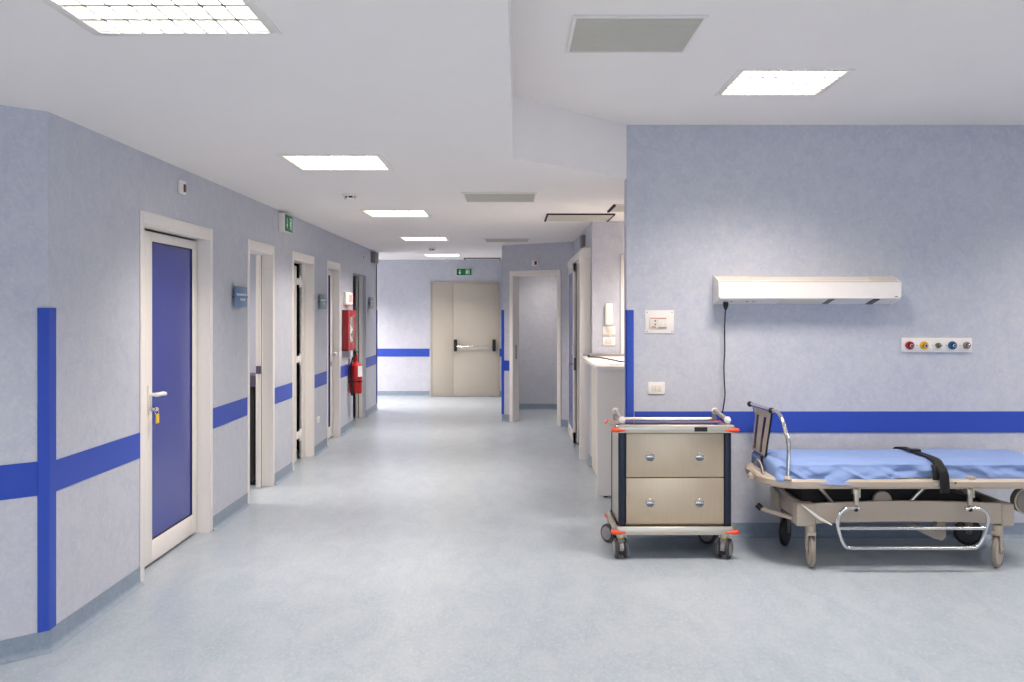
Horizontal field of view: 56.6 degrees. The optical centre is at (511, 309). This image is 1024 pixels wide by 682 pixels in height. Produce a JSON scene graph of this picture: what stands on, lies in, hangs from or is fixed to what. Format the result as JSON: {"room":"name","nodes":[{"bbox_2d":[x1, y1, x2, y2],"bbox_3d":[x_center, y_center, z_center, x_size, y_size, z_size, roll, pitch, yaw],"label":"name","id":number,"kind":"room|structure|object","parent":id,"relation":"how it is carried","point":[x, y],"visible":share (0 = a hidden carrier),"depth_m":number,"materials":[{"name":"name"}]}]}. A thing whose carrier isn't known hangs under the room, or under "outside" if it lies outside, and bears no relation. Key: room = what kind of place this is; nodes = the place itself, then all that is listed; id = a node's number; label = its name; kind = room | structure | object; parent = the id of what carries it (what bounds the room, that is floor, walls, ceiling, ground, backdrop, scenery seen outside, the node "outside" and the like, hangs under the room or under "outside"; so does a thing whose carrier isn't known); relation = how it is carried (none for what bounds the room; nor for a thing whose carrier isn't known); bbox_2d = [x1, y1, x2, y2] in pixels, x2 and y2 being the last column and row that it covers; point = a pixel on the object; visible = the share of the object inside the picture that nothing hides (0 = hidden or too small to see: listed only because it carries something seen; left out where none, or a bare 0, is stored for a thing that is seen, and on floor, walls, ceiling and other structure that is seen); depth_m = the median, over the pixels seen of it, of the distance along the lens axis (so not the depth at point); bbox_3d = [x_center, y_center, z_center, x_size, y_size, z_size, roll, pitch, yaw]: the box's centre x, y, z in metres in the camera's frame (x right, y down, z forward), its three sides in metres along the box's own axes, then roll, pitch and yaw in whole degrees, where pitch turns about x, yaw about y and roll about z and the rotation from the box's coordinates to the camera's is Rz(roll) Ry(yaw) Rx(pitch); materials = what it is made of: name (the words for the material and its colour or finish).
{"room":"hospital corridor","nodes":[
{"label":"hospital corridor","id":0,"kind":"room"},
{"bbox_2d":[0,105,47,640],"bbox_3d":[-4.326,0.335,0.665,1.869,2.530,8.649,0,0,17],"label":"wall","id":1,"kind":"structure","parent":0,"point":[23,131],"depth_m":4.37,"materials":[{"name":"paint"}]},
{"bbox_2d":[0,462,37,499],"bbox_3d":[-3.437,0.784,3.239,3.497,0.158,0.006,0,0,-44],"label":"trim","id":2,"kind":"structure","parent":1,"relation":"attached to","point":[20,480],"depth_m":4.36,"materials":[{"name":"blue plastic"}]},
{"bbox_2d":[0,630,51,664],"bbox_3d":[-3.422,1.550,3.232,3.507,0.100,0.033,0,0,-44],"label":"baseboard","id":3,"kind":"structure","parent":1,"relation":"attached to","point":[28,646],"depth_m":4.37,"materials":[{"name":"plastic"}]},
{"bbox_2d":[37,308,55,632],"bbox_3d":[-2.178,0.745,4.462,0.029,1.510,0.108,0,0,19],"label":"trim","id":4,"kind":"structure","parent":1,"relation":"attached to","point":[46,317],"depth_m":4.44,"materials":[{"name":"blue plastic"}]},
{"bbox_2d":[56,432,139,490],"bbox_3d":[-2.174,0.789,4.998,0.006,0.148,1.097,0,0,0],"label":"trim","id":5,"kind":"structure","parent":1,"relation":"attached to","point":[72,469],"depth_m":4.95,"materials":[{"name":"blue plastic"}]},
{"bbox_2d":[50,404,378,651],"bbox_3d":[-2.159,1.550,9.875,0.033,0.100,10.850,0,0,0],"label":"baseboard","id":6,"kind":"structure","parent":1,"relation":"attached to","point":[79,620],"depth_m":5.22,"materials":[{"name":"plastic"}]},
{"bbox_2d":[48,112,376,623],"bbox_3d":[-4.088,0.335,9.875,3.825,2.530,10.850,0,0,0],"label":"wall","id":7,"kind":"structure","parent":0,"point":[99,185],"depth_m":5.32,"materials":[{"name":"paint"}]},
{"bbox_2d":[140,210,212,581],"bbox_3d":[-2.247,0.507,6.217,0.157,2.185,1.340,0,0,0],"label":"door","id":8,"kind":"structure","parent":7,"relation":"in","point":[176,256],"depth_m":6.36,"materials":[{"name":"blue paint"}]},
{"bbox_2d":[152,407,158,423],"bbox_3d":[-2.207,0.653,5.902,0.035,0.103,0.047,0,0,38],"label":"key","id":9,"kind":"object","parent":8,"relation":"hanging from","point":[155,408],"visible":1,"depth_m":5.89,"materials":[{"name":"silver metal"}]},
{"bbox_2d":[178,179,185,194],"bbox_3d":[-2.162,-0.805,6.235,0.026,0.090,0.110,0,0,0],"label":"button","id":10,"kind":"object","parent":7,"relation":"attached to","point":[181,184],"visible":1,"depth_m":6.21,"materials":[{"name":"white plastic"}]},
{"bbox_2d":[213,397,247,428],"bbox_3d":[-2.174,0.789,7.343,0.006,0.148,0.913,0,0,0],"label":"trim","id":11,"kind":"structure","parent":7,"relation":"attached to","point":[223,414],"depth_m":7.30,"materials":[{"name":"blue plastic"}]},
{"bbox_2d":[232,286,247,306],"bbox_3d":[-2.158,-0.105,7.540,0.034,0.160,0.360,0,0,0],"label":"room sign","id":12,"kind":"object","parent":7,"relation":"attached to","point":[240,296],"visible":1,"depth_m":7.50,"materials":[{"name":"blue plastic"}]},
{"bbox_2d":[275,382,291,403],"bbox_3d":[-2.174,0.789,9.035,0.006,0.148,0.710,0,0,0],"label":"trim","id":13,"kind":"structure","parent":7,"relation":"attached to","point":[284,392],"depth_m":9.03,"materials":[{"name":"blue plastic"}]},
{"bbox_2d":[278,213,292,233],"bbox_3d":[-2.142,-0.818,8.990,0.067,0.175,0.300,0,0,0],"label":"exit sign","id":14,"kind":"object","parent":7,"relation":"attached to","point":[285,221],"visible":1,"depth_m":8.85,"materials":[{"name":"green plastic"}]},
{"bbox_2d":[314,371,326,388],"bbox_3d":[-2.174,0.789,10.790,0.006,0.148,0.720,0,0,0],"label":"trim","id":15,"kind":"structure","parent":7,"relation":"attached to","point":[320,379],"depth_m":10.77,"materials":[{"name":"blue plastic"}]},
{"bbox_2d":[318,294,326,308],"bbox_3d":[-2.158,-0.095,10.810,0.034,0.160,0.380,0,0,0],"label":"room sign","id":16,"kind":"object","parent":7,"relation":"attached to","point":[322,301],"visible":1,"depth_m":10.75,"materials":[{"name":"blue plastic"}]},
{"bbox_2d":[340,363,350,377],"bbox_3d":[-2.174,0.789,12.500,0.006,0.148,0.980,0,0,0],"label":"trim","id":17,"kind":"structure","parent":7,"relation":"attached to","point":[344,370],"depth_m":12.31,"materials":[{"name":"blue plastic"}]},
{"bbox_2d":[344,292,351,304],"bbox_3d":[-2.144,-0.150,12.440,0.062,0.170,0.360,0,0,0],"label":"light","id":18,"kind":"object","parent":7,"relation":"attached to","point":[347,295],"visible":1,"depth_m":12.29,"materials":[{"name":"white plastic"}]},
{"bbox_2d":[342,310,355,350],"bbox_3d":[-2.135,0.263,12.440,0.080,0.525,0.560,0,0,0],"label":"cabinet","id":19,"kind":"object","parent":7,"relation":"attached to","point":[348,316],"visible":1,"depth_m":12.17,"materials":[{"name":"red metal"}]},
{"bbox_2d":[348,351,361,395],"bbox_3d":[-2.091,0.843,12.654,0.195,0.575,0.176,0,0,-42],"label":"fire extinguisher","id":20,"kind":"object","parent":7,"relation":"attached to","point":[355,368],"visible":1,"depth_m":12.59,"materials":[{"name":"red paint"}]},
{"bbox_2d":[356,276,361,417],"bbox_3d":[-2.260,0.547,13.570,0.130,2.106,1.160,0,0,0],"label":"door","id":21,"kind":"structure","parent":7,"relation":"in","point":[358,278],"depth_m":14.13,"materials":[{"name":"white metal"}]},
{"bbox_2d":[366,355,375,367],"bbox_3d":[-2.174,0.789,14.725,0.006,0.148,1.150,0,0,0],"label":"trim","id":22,"kind":"structure","parent":7,"relation":"attached to","point":[370,361],"depth_m":14.58,"materials":[{"name":"blue plastic"}]},
{"bbox_2d":[368,297,373,308],"bbox_3d":[-2.158,-0.110,14.545,0.034,0.180,0.390,0,0,0],"label":"room sign","id":23,"kind":"object","parent":7,"relation":"attached to","point":[371,302],"visible":1,"depth_m":14.50,"materials":[{"name":"grey plastic"}]},
{"bbox_2d":[371,252,377,263],"bbox_3d":[-2.140,-0.815,14.800,0.070,0.170,0.360,0,0,0],"label":"emergency light","id":24,"kind":"object","parent":7,"relation":"attached to","point":[374,255],"visible":1,"depth_m":14.62,"materials":[{"name":"grey plastic"}]},
{"bbox_2d":[377,391,500,396],"bbox_3d":[-2.922,1.550,16.450,5.556,0.100,2.300,0,0,0],"label":"baseboard","id":25,"kind":"structure","parent":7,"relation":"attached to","point":[379,393],"depth_m":17.59,"materials":[{"name":"plastic"}]},
{"bbox_2d":[250,254,255,372],"bbox_3d":[-3.612,0.335,8.100,2.575,2.530,2.200,0,0,0],"label":"wall","id":26,"kind":"structure","parent":0,"point":[252,256],"depth_m":9.10,"materials":[{"name":"grey paint"}]},
{"bbox_2d":[247,239,274,503],"bbox_3d":[-2.247,0.507,8.240,0.157,2.185,0.880,0,0,0],"label":"door frame","id":27,"kind":"structure","parent":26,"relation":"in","point":[265,253],"depth_m":8.62,"materials":[{"name":"white paint"}]},
{"bbox_2d":[294,263,298,448],"bbox_3d":[-2.962,0.335,12.200,1.275,2.530,6.000,0,0,0],"label":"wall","id":28,"kind":"structure","parent":0,"point":[295,264],"depth_m":10.90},
{"bbox_2d":[292,251,313,470],"bbox_3d":[-2.247,0.507,9.910,0.157,2.185,1.040,0,0,0],"label":"door frame","id":29,"kind":"structure","parent":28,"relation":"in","point":[305,281],"depth_m":10.22,"materials":[{"name":"white paint"}]},
{"bbox_2d":[327,260,339,444],"bbox_3d":[-2.247,0.507,11.580,0.157,2.185,0.860,0,0,0],"label":"door","id":30,"kind":"structure","parent":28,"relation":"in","point":[333,268],"depth_m":11.95,"materials":[{"name":"white paint"}]},
{"bbox_2d":[0,0,624,259],"bbox_3d":[0.100,-0.930,7.150,12.200,0.001,21.700,0,0,0],"label":"ceiling","id":31,"kind":"structure","parent":0,"point":[418,85],"depth_m":4.32,"materials":[{"name":"paint"}]},
{"bbox_2d":[41,0,282,35],"bbox_3d":[-1.090,-0.972,2.890,0.634,0.096,0.634,0,0,0],"label":"ceiling light","id":32,"kind":"object","parent":31,"relation":"attached to","point":[98,17],"visible":0.99,"depth_m":3.02,"materials":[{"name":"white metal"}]},
{"bbox_2d":[276,154,394,170],"bbox_3d":[-1.095,-0.972,5.990,0.634,0.096,0.634,0,0,0],"label":"ceiling light","id":33,"kind":"object","parent":31,"relation":"attached to","point":[302,162],"visible":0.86,"depth_m":5.98,"materials":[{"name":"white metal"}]},
{"bbox_2d":[342,194,357,200],"bbox_3d":[-1.305,-0.907,7.650,0.126,0.046,0.126,0,0,0],"label":"smoke detector","id":34,"kind":"object","parent":31,"relation":"attached to","point":[350,197],"visible":1,"depth_m":7.62,"materials":[{"name":"white plastic"}]},
{"bbox_2d":[359,210,432,216],"bbox_3d":[-1.105,-0.972,9.140,0.634,0.096,0.634,0,0,0],"label":"ceiling light","id":35,"kind":"object","parent":31,"relation":"attached to","point":[370,213],"visible":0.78,"depth_m":9.13,"materials":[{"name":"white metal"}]},
{"bbox_2d":[398,237,449,240],"bbox_3d":[-1.140,-0.972,12.400,0.634,0.096,0.634,0,0,0],"label":"ceiling light","id":36,"kind":"object","parent":31,"relation":"attached to","point":[401,238],"visible":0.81,"depth_m":12.39,"materials":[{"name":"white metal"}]},
{"bbox_2d":[422,254,461,256],"bbox_3d":[-1.180,-0.972,16.100,0.634,0.096,0.634,0,0,0],"label":"ceiling light","id":37,"kind":"object","parent":31,"relation":"attached to","point":[425,255],"visible":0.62,"depth_m":16.23,"materials":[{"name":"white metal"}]},
{"bbox_2d":[464,258,500,259],"bbox_3d":[-0.535,-0.922,17.148,0.650,0.016,0.505,0,0,0],"label":"ceiling vent","id":38,"kind":"object","parent":31,"relation":"in","point":[464,258],"visible":1,"depth_m":17.19,"materials":[{"name":"white metal"}]},
{"bbox_2d":[466,259,498,259],"bbox_3d":[-0.535,-0.924,17.150,0.594,0.006,0.454,0,0,0],"label":"grille","id":39,"kind":"object","parent":38,"relation":"attached to","point":[466,259],"depth_m":17.34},
{"bbox_2d":[461,192,536,201],"bbox_3d":[-0.100,-0.924,7.800,0.600,0.012,0.600,0,0,0],"label":"ceiling vent","id":40,"kind":"object","parent":31,"relation":"in","point":[468,196],"visible":1,"depth_m":7.72,"materials":[{"name":"white metal"}]},
{"bbox_2d":[484,238,529,241],"bbox_3d":[-0.065,-0.924,12.570,0.600,0.012,0.600,0,0,0],"label":"ceiling vent","id":41,"kind":"object","parent":31,"relation":"in","point":[485,239],"visible":1,"depth_m":12.41,"materials":[{"name":"white metal"}]},
{"bbox_2d":[544,213,614,221],"bbox_3d":[0.665,-0.922,9.498,0.660,0.016,0.705,0,0,0],"label":"ceiling vent","id":42,"kind":"object","parent":31,"relation":"in","point":[606,217],"visible":1,"depth_m":9.36,"materials":[{"name":"white metal"}]},
{"bbox_2d":[547,215,611,220],"bbox_3d":[0.665,-0.924,9.500,0.614,0.006,0.646,0,0,0],"label":"grille","id":43,"kind":"object","parent":42,"relation":"attached to","point":[549,217],"depth_m":9.46,"materials":[{"name":"white metal"}]},
{"bbox_2d":[607,204,623,212],"bbox_3d":[1.196,-0.922,8.635,0.607,0.016,0.570,0,0,0],"label":"ceiling vent","id":44,"kind":"object","parent":31,"relation":"in","point":[615,207],"visible":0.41,"depth_m":8.62,"materials":[{"name":"white metal"}]},
{"bbox_2d":[611,206,623,211],"bbox_3d":[1.200,-0.924,8.635,0.564,0.006,0.522,0,0,0],"label":"grille","id":45,"kind":"object","parent":44,"relation":"attached to","point":[613,208],"depth_m":8.63,"materials":[{"name":"white metal"}]},
{"bbox_2d":[377,260,501,395],"bbox_3d":[-3.062,0.335,16.525,5.876,2.530,2.450,0,0,0],"label":"wall","id":46,"kind":"structure","parent":0,"point":[403,286],"depth_m":17.60,"materials":[{"name":"paint"}]},
{"bbox_2d":[376,310,376,403],"bbox_3d":[-2.211,0.750,15.263,0.088,1.500,0.086,0,0,0],"label":"trim","id":47,"kind":"structure","parent":46,"relation":"attached to","point":[376,310],"depth_m":15.22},
{"bbox_2d":[377,349,429,356],"bbox_3d":[-3.614,0.789,17.598,4.173,0.148,0.004,0,0,0],"label":"trim","id":48,"kind":"structure","parent":46,"relation":"attached to","point":[380,352],"depth_m":17.59,"materials":[{"name":"blue plastic"}]},
{"bbox_2d":[456,268,471,275],"bbox_3d":[-0.887,-0.702,17.572,0.300,0.145,0.057,0,0,0],"label":"exit sign","id":49,"kind":"object","parent":46,"relation":"attached to","point":[459,271],"visible":1,"depth_m":17.54,"materials":[{"name":"green plastic"}]},
{"bbox_2d":[430,282,498,395],"bbox_3d":[-0.873,0.541,17.538,1.275,2.119,0.125,0,0,0],"label":"door","id":50,"kind":"structure","parent":46,"relation":"in","point":[464,316],"depth_m":17.57,"materials":[{"name":"beige metal"}]},
{"bbox_2d":[0,396,1023,681],"bbox_3d":[0.100,1.650,7.150,12.200,0.100,21.700,0,0,0],"label":"floor","id":51,"kind":"structure","parent":0,"point":[437,538],"depth_m":5.38,"materials":[{"name":"plastic"}]},
{"bbox_2d":[250,373,255,482],"bbox_3d":[-2.780,1.090,8.865,0.880,0.980,0.450,0,0,0],"label":"base cabinet","id":52,"kind":"object","parent":51,"relation":"on","point":[252,375],"visible":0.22,"depth_m":8.66,"materials":[{"name":"black"}]},
{"bbox_2d":[250,373,255,386],"bbox_3d":[-2.780,0.650,8.865,0.880,0.100,0.450,0,0,0],"label":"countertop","id":53,"kind":"structure","parent":52,"relation":"on","point":[252,375],"depth_m":8.64,"materials":[{"name":"grey"}]},
{"bbox_2d":[581,356,623,497],"bbox_3d":[1.660,1.040,9.014,1.880,1.120,1.867,0,0,0],"label":"counter","id":54,"kind":"object","parent":51,"relation":"on","point":[607,379],"depth_m":8.11,"materials":[{"name":"white paint"}]},
{"bbox_2d":[581,356,623,369],"bbox_3d":[1.660,0.495,9.014,1.880,0.030,1.867,0,0,0],"label":"countertop","id":55,"kind":"structure","parent":54,"relation":"on","point":[597,363],"depth_m":8.83,"materials":[{"name":"white paint"}]},
{"bbox_2d":[583,354,623,355],"bbox_3d":[1.020,0.468,9.905,0.560,0.025,0.030,0,0,0],"label":"duct","id":56,"kind":"object","parent":54,"relation":"on","point":[583,354],"visible":0.76,"depth_m":9.90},
{"bbox_2d":[587,355,623,361],"bbox_3d":[0.927,0.467,9.115,0.172,0.027,1.077,0,0,-22],"label":"cable","id":57,"kind":"object","parent":54,"relation":"on","point":[587,355],"visible":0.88,"depth_m":9.33,"materials":[{"name":"rubber"}]},
{"bbox_2d":[607,362,623,364],"bbox_3d":[1.010,0.477,8.460,0.300,0.006,0.320,0,0,0],"label":"paper stack","id":58,"kind":"object","parent":54,"relation":"on","point":[610,363],"visible":0.49,"depth_m":8.42,"materials":[{"name":"white paper"}]},
{"bbox_2d":[601,408,738,558],"bbox_3d":[1.036,1.136,6.347,0.846,0.927,0.572,0,0,0],"label":"trolley","id":59,"kind":"object","parent":51,"relation":"on","point":[668,477],"visible":1,"depth_m":6.12,"materials":[{"name":"metal"}]},
{"bbox_2d":[604,420,738,432],"bbox_3d":[1.046,0.763,6.337,0.825,0.050,0.550,0,0,0],"label":"tray","id":60,"kind":"object","parent":59,"relation":"on","point":[621,426],"depth_m":6.09,"materials":[{"name":"metal"}]},
{"bbox_2d":[604,510,738,534],"bbox_3d":[1.046,1.415,6.337,0.825,0.054,0.550,0,0,0],"label":"shelf","id":61,"kind":"object","parent":59,"relation":"on","point":[618,527],"depth_m":6.09,"materials":[{"name":"metal"}]},
{"bbox_2d":[746,401,1023,567],"bbox_3d":[2.503,1.115,6.184,1.957,0.971,0.867,0,0,0],"label":"hospital bed","id":62,"kind":"object","parent":51,"relation":"on","point":[808,503],"visible":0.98,"depth_m":5.89,"materials":[{"name":"beige metal"}]},
{"bbox_2d":[751,448,1023,484],"bbox_3d":[2.530,1.004,6.183,1.780,0.138,0.714,0,0,0],"label":"mattress","id":63,"kind":"object","parent":62,"relation":"on","point":[837,466],"visible":0.95,"depth_m":5.92,"materials":[{"name":"blue fabric"}]},
{"bbox_2d":[893,447,949,492],"bbox_3d":[2.638,1.019,6.190,0.105,0.206,0.748,0,0,0],"label":"belt","id":64,"kind":"object","parent":63,"relation":"attached to","point":[939,471],"visible":0.94,"depth_m":5.84,"materials":[{"name":"black fabric"}]},
{"bbox_2d":[519,276,556,403],"bbox_3d":[1.178,0.335,14.050,2.444,2.530,2.500,0,0,0],"label":"wall","id":65,"kind":"structure","parent":0,"point":[537,294],"depth_m":15.20,"materials":[{"name":"paint"}]},
{"bbox_2d":[519,404,556,409],"bbox_3d":[1.128,1.550,15.184,2.344,0.100,0.033,0,0,0],"label":"baseboard","id":66,"kind":"structure","parent":65,"relation":"attached to","point":[521,406],"depth_m":15.19,"materials":[{"name":"plastic"}]},
{"bbox_2d":[574,221,603,353],"bbox_3d":[0.900,0.335,11.475,0.120,2.530,3.050,0,0,0],"label":"wall","id":67,"kind":"structure","parent":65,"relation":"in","point":[594,232],"depth_m":9.95,"materials":[{"name":"paint"}]},
{"bbox_2d":[567,247,590,459],"bbox_3d":[0.758,0.468,11.300,0.164,2.265,2.400,0,0,0],"label":"door","id":68,"kind":"structure","parent":67,"relation":"attached to","point":[579,265],"depth_m":10.16,"materials":[{"name":"white paint"}]},
{"bbox_2d":[580,235,585,247],"bbox_3d":[0.818,-0.795,11.000,0.045,0.130,0.300,0,0,0],"label":"emergency light","id":69,"kind":"object","parent":67,"relation":"attached to","point":[582,237],"visible":0.91,"depth_m":10.86,"materials":[{"name":"grey plastic"}]},
{"bbox_2d":[502,242,573,419],"bbox_3d":[0.005,0.335,15.221,0.907,2.530,4.915,0,0,-12],"label":"wall","id":70,"kind":"structure","parent":0,"point":[551,256],"depth_m":13.23,"materials":[{"name":"paint"}]},
{"bbox_2d":[501,310,503,413],"bbox_3d":[-0.140,0.750,13.702,0.026,1.500,0.078,0,0,-25],"label":"trim","id":71,"kind":"structure","parent":70,"relation":"attached to","point":[502,311],"depth_m":13.69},
{"bbox_2d":[504,360,508,370],"bbox_3d":[-0.075,0.799,13.642,0.119,0.148,0.005,0,0,39],"label":"trim","id":72,"kind":"structure","parent":70,"relation":"attached to","point":[506,363],"depth_m":13.64,"materials":[{"name":"blue plastic"}]},
{"bbox_2d":[501,414,567,427],"bbox_3d":[0.338,1.550,13.287,1.268,0.100,0.033,0,0,39],"label":"baseboard","id":73,"kind":"structure","parent":70,"relation":"attached to","point":[564,423],"depth_m":13.31,"materials":[{"name":"plastic"}]},
{"bbox_2d":[509,270,560,426],"bbox_3d":[0.359,0.522,13.364,0.907,2.155,0.146,0,0,39],"label":"door frame","id":74,"kind":"structure","parent":70,"relation":"in","point":[514,276],"depth_m":13.57,"materials":[{"name":"white paint"}]},
{"bbox_2d":[532,259,538,265],"bbox_3d":[0.322,-0.662,13.304,0.110,0.090,0.026,0,0,39],"label":"button","id":75,"kind":"object","parent":70,"relation":"attached to","point":[535,262],"visible":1,"depth_m":13.28,"materials":[{"name":"white plastic"}]},
{"bbox_2d":[498,0,626,178],"bbox_3d":[0.000,-1.122,1.545,0.754,0.386,10.469,0,0,5],"label":"ceiling beam","id":76,"kind":"structure","parent":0,"point":[537,133],"depth_m":6.12,"materials":[{"name":"paint"}]},
{"bbox_2d":[590,365,591,456],"bbox_3d":[0.824,1.058,9.809,0.024,1.085,0.278,0,0,0],"label":"wall pier","id":77,"kind":"object","parent":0,"point":[590,365],"visible":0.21,"depth_m":9.70,"materials":[{"name":"paint"}]},
{"bbox_2d":[587,454,591,466],"bbox_3d":[0.793,1.550,9.810,0.033,0.100,0.280,0,0,0],"label":"baseboard","id":78,"kind":"structure","parent":77,"relation":"attached to","point":[589,463],"depth_m":9.74,"materials":[{"name":"plastic"}]},
{"bbox_2d":[604,221,623,353],"bbox_3d":[1.880,0.335,10.010,1.840,2.530,0.120,0,0,0],"label":"wall","id":79,"kind":"structure","parent":0,"point":[613,230],"depth_m":9.95,"materials":[{"name":"paint"}]},
{"bbox_2d":[605,303,612,335],"bbox_3d":[1.015,0.101,9.928,0.082,0.349,0.045,0,0,0],"label":"intercom","id":80,"kind":"object","parent":79,"relation":"attached to","point":[608,306],"visible":1,"depth_m":9.90,"materials":[{"name":"white plastic"}]},
{"bbox_2d":[603,337,614,345],"bbox_3d":[1.014,0.328,9.944,0.129,0.087,0.013,0,0,0],"label":"light switch","id":81,"kind":"object","parent":79,"relation":"attached to","point":[607,341],"visible":1,"depth_m":9.94,"materials":[{"name":"white plastic"}]},
{"bbox_2d":[603,326,614,334],"bbox_3d":[1.014,0.214,9.944,0.129,0.086,0.013,0,0,0],"label":"light switch","id":82,"kind":"object","parent":79,"relation":"attached to","point":[611,328],"visible":1,"depth_m":9.94,"materials":[{"name":"white plastic"}]},
{"bbox_2d":[621,255,623,353],"bbox_3d":[1.647,0.510,9.942,1.020,2.180,0.016,0,0,0],"label":"trim","id":83,"kind":"structure","parent":79,"relation":"attached to","point":[622,256],"depth_m":9.93,"materials":[{"name":"white paint"}]},
{"bbox_2d":[511,0,1023,124],"bbox_3d":[3.050,-1.305,1.650,6.300,0.001,10.700,0,0,0],"label":"ceiling","id":84,"kind":"structure","parent":0,"point":[915,62],"depth_m":5.05,"materials":[{"name":"paint"}]},
{"bbox_2d":[566,15,708,52],"bbox_3d":[0.570,-1.299,4.495,0.600,0.012,0.590,0,0,0],"label":"ceiling vent","id":85,"kind":"object","parent":84,"relation":"in","point":[588,33],"visible":1,"depth_m":4.46,"materials":[{"name":"white metal"}]},
{"bbox_2d":[714,69,855,95],"bbox_3d":[1.545,-1.347,5.455,0.634,0.096,0.634,0,0,0],"label":"ceiling light","id":86,"kind":"object","parent":84,"relation":"attached to","point":[745,82],"visible":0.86,"depth_m":5.44,"materials":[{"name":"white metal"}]},
{"bbox_2d":[624,125,1023,536],"bbox_3d":[3.504,0.138,6.770,5.392,2.925,0.140,0,0,0],"label":"wall","id":87,"kind":"structure","parent":0,"point":[938,210],"depth_m":6.70,"materials":[{"name":"paint"}]},
{"bbox_2d":[625,310,633,420],"bbox_3d":[0.830,0.750,6.726,0.056,1.500,0.068,0,0,0],"label":"trim","id":88,"kind":"structure","parent":87,"relation":"attached to","point":[629,314],"depth_m":6.69,"materials":[{"name":"blue plastic"}]},
{"bbox_2d":[648,382,664,393],"bbox_3d":[1.018,0.550,6.694,0.118,0.085,0.013,0,0,0],"label":"power outlet","id":89,"kind":"object","parent":87,"relation":"attached to","point":[653,387],"visible":1,"depth_m":6.69,"materials":[{"name":"white plastic"}]},
{"bbox_2d":[645,310,673,332],"bbox_3d":[1.040,0.083,6.691,0.204,0.164,0.018,0,0,0],"label":"panel","id":90,"kind":"object","parent":87,"relation":"attached to","point":[656,321],"visible":1,"depth_m":6.69,"materials":[{"name":"white plastic"}]},
{"bbox_2d":[713,275,901,304],"bbox_3d":[2.045,-0.141,6.607,1.255,0.211,0.186,0,0,0],"label":"wall light","id":91,"kind":"object","parent":87,"relation":"attached to","point":[730,289],"visible":1,"depth_m":6.52,"materials":[{"name":"white paint"}]},
{"bbox_2d":[720,302,728,420],"bbox_3d":[1.464,0.473,6.627,0.096,1.056,0.041,0,0,36],"label":"power cord","id":92,"kind":"object","parent":91,"relation":"hanging from","point":[725,304],"visible":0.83,"depth_m":6.63,"materials":[{"name":"black plastic"}]},
{"bbox_2d":[776,299,825,303],"bbox_3d":[2.010,-0.059,6.610,0.300,0.037,0.151,0,0,0],"label":"diffuser","id":93,"kind":"object","parent":91,"relation":"attached to","point":[779,301],"depth_m":6.60,"materials":[{"name":"beige plastic"}]},
{"bbox_2d":[822,299,834,303],"bbox_3d":[2.200,-0.059,6.610,0.040,0.037,0.151,0,0,0],"label":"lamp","id":94,"kind":"object","parent":91,"relation":"attached to","point":[826,301],"depth_m":6.60,"materials":[{"name":"grey plastic"}]},
{"bbox_2d":[866,299,879,303],"bbox_3d":[2.510,-0.059,6.610,0.040,0.039,0.151,0,0,0],"label":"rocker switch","id":95,"kind":"object","parent":91,"relation":"attached to","point":[870,301],"depth_m":6.60,"materials":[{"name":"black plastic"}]},
{"bbox_2d":[627,523,1023,537],"bbox_3d":[3.404,1.550,6.684,5.192,0.100,0.033,0,0,0],"label":"baseboard","id":96,"kind":"structure","parent":87,"relation":"attached to","point":[746,530],"depth_m":6.70,"materials":[{"name":"plastic"}]},
{"bbox_2d":[634,411,1023,431],"bbox_3d":[3.432,0.789,6.698,5.137,0.148,0.006,0,0,0],"label":"trim","id":97,"kind":"structure","parent":87,"relation":"attached to","point":[796,421],"depth_m":6.70,"materials":[{"name":"blue plastic"}]},
{"bbox_2d":[901,338,971,351],"bbox_3d":[2.992,0.247,6.672,0.497,0.102,0.056,0,0,0],"label":"panel","id":98,"kind":"object","parent":87,"relation":"attached to","point":[907,344],"visible":1,"depth_m":6.69,"materials":[{"name":"white plastic"}]},
{"bbox_2d":[905,341,913,349],"bbox_3d":[2.798,0.249,6.676,0.058,0.058,0.024,0,0,0],"label":"outlet","id":99,"kind":"object","parent":98,"relation":"attached to","point":[909,345],"depth_m":6.67,"materials":[{"name":"red plastic"}]},
{"bbox_2d":[920,341,928,348],"bbox_3d":[2.899,0.249,6.676,0.056,0.056,0.024,0,0,0],"label":"outlet","id":100,"kind":"object","parent":98,"relation":"attached to","point":[923,344],"depth_m":6.67,"materials":[{"name":"yellow plastic"}]},
{"bbox_2d":[948,341,956,349],"bbox_3d":[3.098,0.249,6.676,0.058,0.058,0.024,0,0,0],"label":"outlet","id":101,"kind":"object","parent":98,"relation":"attached to","point":[952,345],"depth_m":6.67,"materials":[{"name":"blue plastic"}]},
{"bbox_2d":[963,342,970,348],"bbox_3d":[3.199,0.249,6.676,0.050,0.050,0.024,0,0,0],"label":"outlet","id":102,"kind":"object","parent":98,"relation":"attached to","point":[966,345],"depth_m":6.67,"materials":[{"name":"grey metal"}]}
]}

